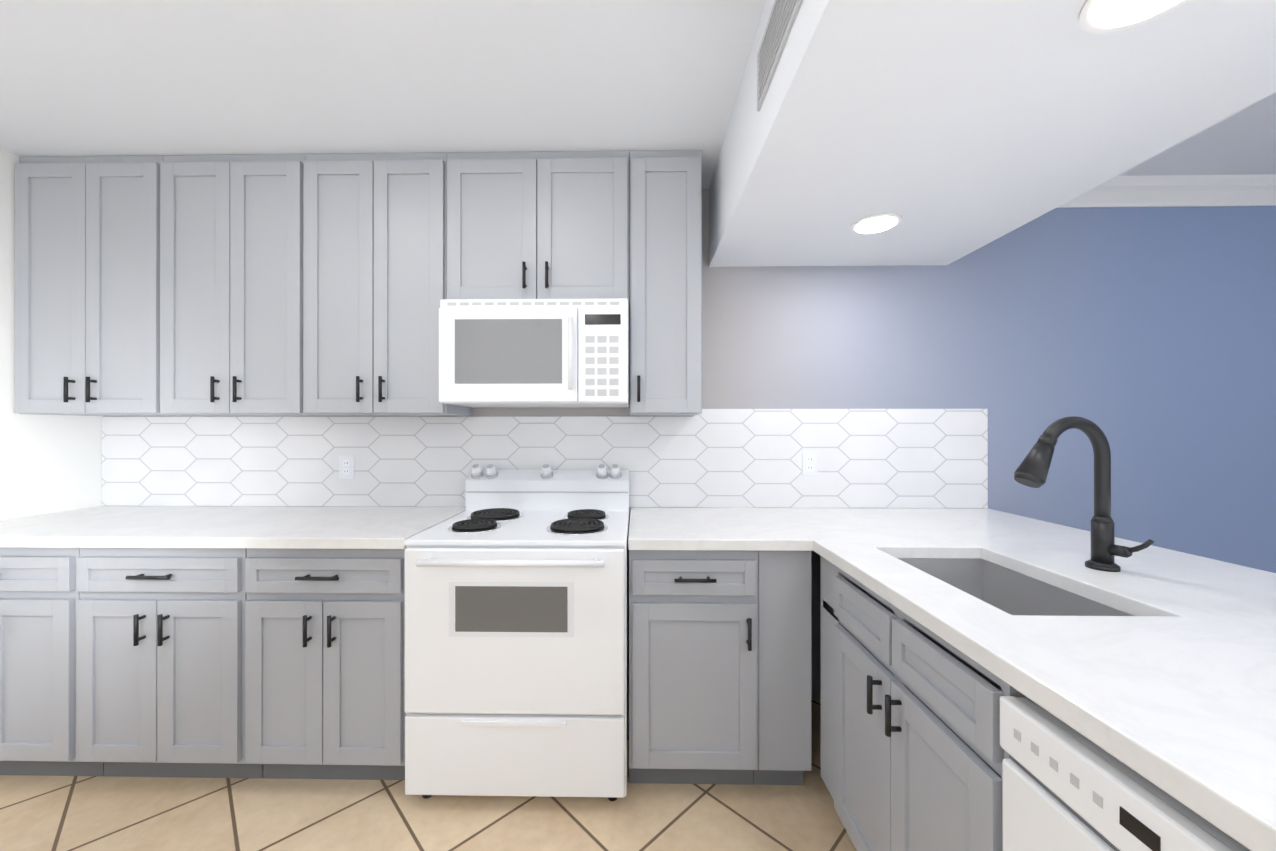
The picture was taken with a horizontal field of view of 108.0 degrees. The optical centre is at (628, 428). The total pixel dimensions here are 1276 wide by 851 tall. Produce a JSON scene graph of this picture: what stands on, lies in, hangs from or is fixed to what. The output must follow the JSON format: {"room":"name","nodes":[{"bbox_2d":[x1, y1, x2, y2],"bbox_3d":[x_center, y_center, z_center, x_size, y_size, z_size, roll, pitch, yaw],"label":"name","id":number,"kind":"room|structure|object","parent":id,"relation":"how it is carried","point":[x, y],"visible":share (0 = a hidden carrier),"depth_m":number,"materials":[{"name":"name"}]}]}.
{"room":"kitchen","nodes":[
{"label":"kitchen","id":0,"kind":"room"},
{"bbox_2d":[0,148,102,520],"bbox_3d":[-2.658,0.068,-0.033,0.100,2.440,4.600,0,0,1],"label":"wall","id":1,"kind":"structure","parent":0,"point":[49,464],"depth_m":1.99,"materials":[{"name":"white paint"}]},
{"bbox_2d":[0,700,856,850],"bbox_3d":[0.782,1.338,-0.092,6.980,0.100,4.800,0,0,1],"label":"floor","id":2,"kind":"structure","parent":0,"point":[73,813],"depth_m":1.54,"materials":[{"name":"tile"}]},
{"bbox_2d":[0,547,103,775],"bbox_3d":[-2.260,0.853,1.926,0.626,0.875,0.660,0,0,1],"label":"base cabinet","id":3,"kind":"object","parent":2,"relation":"on","point":[39,595],"visible":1,"depth_m":1.64,"materials":[{"name":"paint"}]},
{"bbox_2d":[0,506,465,548],"bbox_3d":[-1.668,0.395,1.925,1.810,0.038,0.646,0,0,1],"label":"countertop","id":4,"kind":"structure","parent":3,"relation":"on","point":[285,527],"depth_m":1.76,"materials":[{"name":"stone"}]},
{"bbox_2d":[76,548,262,777],"bbox_3d":[-1.645,0.853,1.915,0.596,0.875,0.660,0,0,1],"label":"base cabinet","id":5,"kind":"object","parent":2,"relation":"on","point":[160,662],"visible":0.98,"depth_m":1.62,"materials":[{"name":"paint"}]},
{"bbox_2d":[245,548,405,779],"bbox_3d":[-1.058,0.853,1.906,0.570,0.875,0.660,0,0,1],"label":"base cabinet","id":6,"kind":"object","parent":2,"relation":"on","point":[324,663],"visible":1,"depth_m":1.61,"materials":[{"name":"paint"}]},
{"bbox_2d":[404,464,629,800],"bbox_3d":[-0.378,0.727,1.849,0.754,1.127,0.708,0,0,1],"label":"stove","id":7,"kind":"object","parent":2,"relation":"on","point":[516,632],"visible":1,"depth_m":1.55,"materials":[{"name":"white metal"}]},
{"bbox_2d":[629,550,758,784],"bbox_3d":[0.231,0.853,1.884,0.448,0.875,0.660,0,0,1],"label":"base cabinet","id":8,"kind":"object","parent":2,"relation":"on","point":[693,670],"visible":1,"depth_m":1.60,"materials":[{"name":"paint"}]},
{"bbox_2d":[753,551,810,784],"bbox_3d":[0.547,0.853,1.906,0.180,0.875,0.606,0,0,1],"label":"base cabinet","id":9,"kind":"object","parent":2,"relation":"on","point":[784,602],"visible":0.54,"depth_m":1.60,"materials":[{"name":"paint"}]},
{"bbox_2d":[821,556,1025,850],"bbox_3d":[0.924,0.852,1.175,0.660,0.875,0.800,0,0,1],"label":"base cabinet","id":10,"kind":"object","parent":2,"relation":"on","point":[914,753],"visible":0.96,"depth_m":1.06,"materials":[{"name":"paint"}]},
{"bbox_2d":[628,507,1275,850],"bbox_3d":[0.831,0.394,0.758,1.690,0.038,2.898,0,0,1],"label":"countertop","id":11,"kind":"structure","parent":10,"relation":"on","point":[1168,686],"depth_m":0.88,"materials":[{"name":"stone"}]},
{"bbox_2d":[869,558,1131,690],"bbox_3d":[0.946,0.588,1.202,0.403,0.348,0.608,0,0,1],"label":"sink","id":12,"kind":"object","parent":11,"relation":"in","point":[1009,591],"visible":0.1,"depth_m":1.35,"materials":[{"name":"metal"}]},
{"bbox_2d":[1014,416,1153,571],"bbox_3d":[1.165,0.171,1.219,0.295,0.408,0.127,0,0,1],"label":"faucet","id":13,"kind":"object","parent":11,"relation":"on","point":[1032,470],"visible":1,"depth_m":1.23,"materials":[{"name":"black metal"}]},
{"bbox_2d":[1000,696,1250,850],"bbox_3d":[0.923,0.851,0.468,0.626,0.876,0.602,0,0,1],"label":"dishwasher","id":14,"kind":"object","parent":2,"relation":"on","point":[1065,787],"visible":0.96,"depth_m":0.64,"materials":[{"name":"white metal"}]},
{"bbox_2d":[0,0,1275,188],"bbox_3d":[0.782,-1.202,-0.089,6.980,0.100,4.800,0,0,1],"label":"ceiling","id":15,"kind":"structure","parent":0,"point":[154,77],"depth_m":1.53,"materials":[{"name":"paint"}]},
{"bbox_2d":[103,189,1275,699],"bbox_3d":[0.821,0.071,2.259,6.980,2.440,0.100,0,0,1],"label":"wall","id":16,"kind":"structure","parent":0,"point":[1143,339],"depth_m":2.19,"materials":[{"name":"blue paint"}]},
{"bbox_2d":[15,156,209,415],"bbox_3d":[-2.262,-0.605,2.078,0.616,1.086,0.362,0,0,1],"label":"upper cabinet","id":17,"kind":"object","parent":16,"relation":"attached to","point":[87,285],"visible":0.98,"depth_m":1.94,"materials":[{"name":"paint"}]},
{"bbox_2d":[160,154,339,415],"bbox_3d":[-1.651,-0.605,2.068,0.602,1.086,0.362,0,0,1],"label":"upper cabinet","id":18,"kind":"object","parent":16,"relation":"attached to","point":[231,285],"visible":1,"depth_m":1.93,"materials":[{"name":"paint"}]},
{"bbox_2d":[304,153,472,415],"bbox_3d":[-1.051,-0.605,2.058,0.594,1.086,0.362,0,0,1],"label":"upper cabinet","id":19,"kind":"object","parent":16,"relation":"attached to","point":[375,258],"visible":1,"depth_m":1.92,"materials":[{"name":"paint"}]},
{"bbox_2d":[447,151,629,319],"bbox_3d":[-0.373,-0.835,2.047,0.758,0.626,0.362,0,0,1],"label":"upper cabinet","id":20,"kind":"object","parent":16,"relation":"attached to","point":[538,225],"visible":0.83,"depth_m":1.91,"materials":[{"name":"paint"}]},
{"bbox_2d":[439,298,629,407],"bbox_3d":[-0.374,-0.310,2.006,0.752,0.416,0.440,0,0,1],"label":"microwave","id":21,"kind":"object","parent":20,"relation":"attached to","point":[534,353],"visible":1,"depth_m":1.82,"materials":[{"name":"white plastic"}]},
{"bbox_2d":[102,409,987,507],"bbox_3d":[-0.436,0.141,2.227,4.264,0.470,0.006,0,0,1],"label":"backsplash","id":22,"kind":"structure","parent":16,"relation":"attached to","point":[866,458],"depth_m":2.22,"materials":[{"name":"tile"}]},
{"bbox_2d":[339,455,353,478],"bbox_3d":[-1.359,0.186,2.235,0.072,0.116,0.007,0,0,1],"label":"electrical outlet plate","id":23,"kind":"object","parent":22,"relation":"attached to","point":[346,466],"visible":1,"depth_m":2.23,"materials":[{"name":"white plastic"}]},
{"bbox_2d":[802,451,816,475],"bbox_3d":[0.860,0.166,2.197,0.072,0.116,0.007,0,0,1],"label":"electrical outlet plate","id":24,"kind":"object","parent":22,"relation":"attached to","point":[809,463],"visible":1,"depth_m":2.20,"materials":[{"name":"white plastic"}]},
{"bbox_2d":[630,150,701,415],"bbox_3d":[0.156,-0.605,2.038,0.297,1.086,0.362,0,0,1],"label":"upper cabinet","id":25,"kind":"object","parent":16,"relation":"attached to","point":[665,282],"visible":1,"depth_m":1.90,"materials":[{"name":"paint"}]},
{"bbox_2d":[1057,174,1275,207],"bbox_3d":[2.859,-1.096,2.135,2.698,0.105,0.082,0,0,1],"label":"crown molding","id":26,"kind":"structure","parent":16,"relation":"attached to","point":[1188,190],"depth_m":2.14,"materials":[{"name":"paint"}]},
{"bbox_2d":[709,0,1275,266],"bbox_3d":[0.909,-0.964,-0.092,1.125,0.374,4.600,0,0,1],"label":"soffit","id":27,"kind":"structure","parent":0,"point":[949,131],"depth_m":1.16,"materials":[{"name":"paint"}]},
{"bbox_2d":[757,0,801,110],"bbox_3d":[0.361,-0.976,0.988,0.007,0.160,0.640,0,0,1],"label":"ceiling vent","id":28,"kind":"object","parent":27,"relation":"in","point":[782,17],"visible":0.98,"depth_m":1.16,"materials":[{"name":"white metal"}]},
{"bbox_2d":[851,213,901,234],"bbox_3d":[0.933,-0.770,1.748,0.170,0.008,0.170,0,0,1],"label":"recessed light","id":29,"kind":"object","parent":27,"relation":"in","point":[876,223],"visible":0.98,"depth_m":1.73,"materials":[{"name":"paint"}]},
{"bbox_2d":[1079,0,1189,33],"bbox_3d":[0.917,-0.771,0.808,0.188,0.008,0.188,0,0,1],"label":"recessed light","id":30,"kind":"object","parent":27,"relation":"in","point":[1102,16],"visible":1,"depth_m":0.86,"materials":[{"name":"paint"}]}
]}

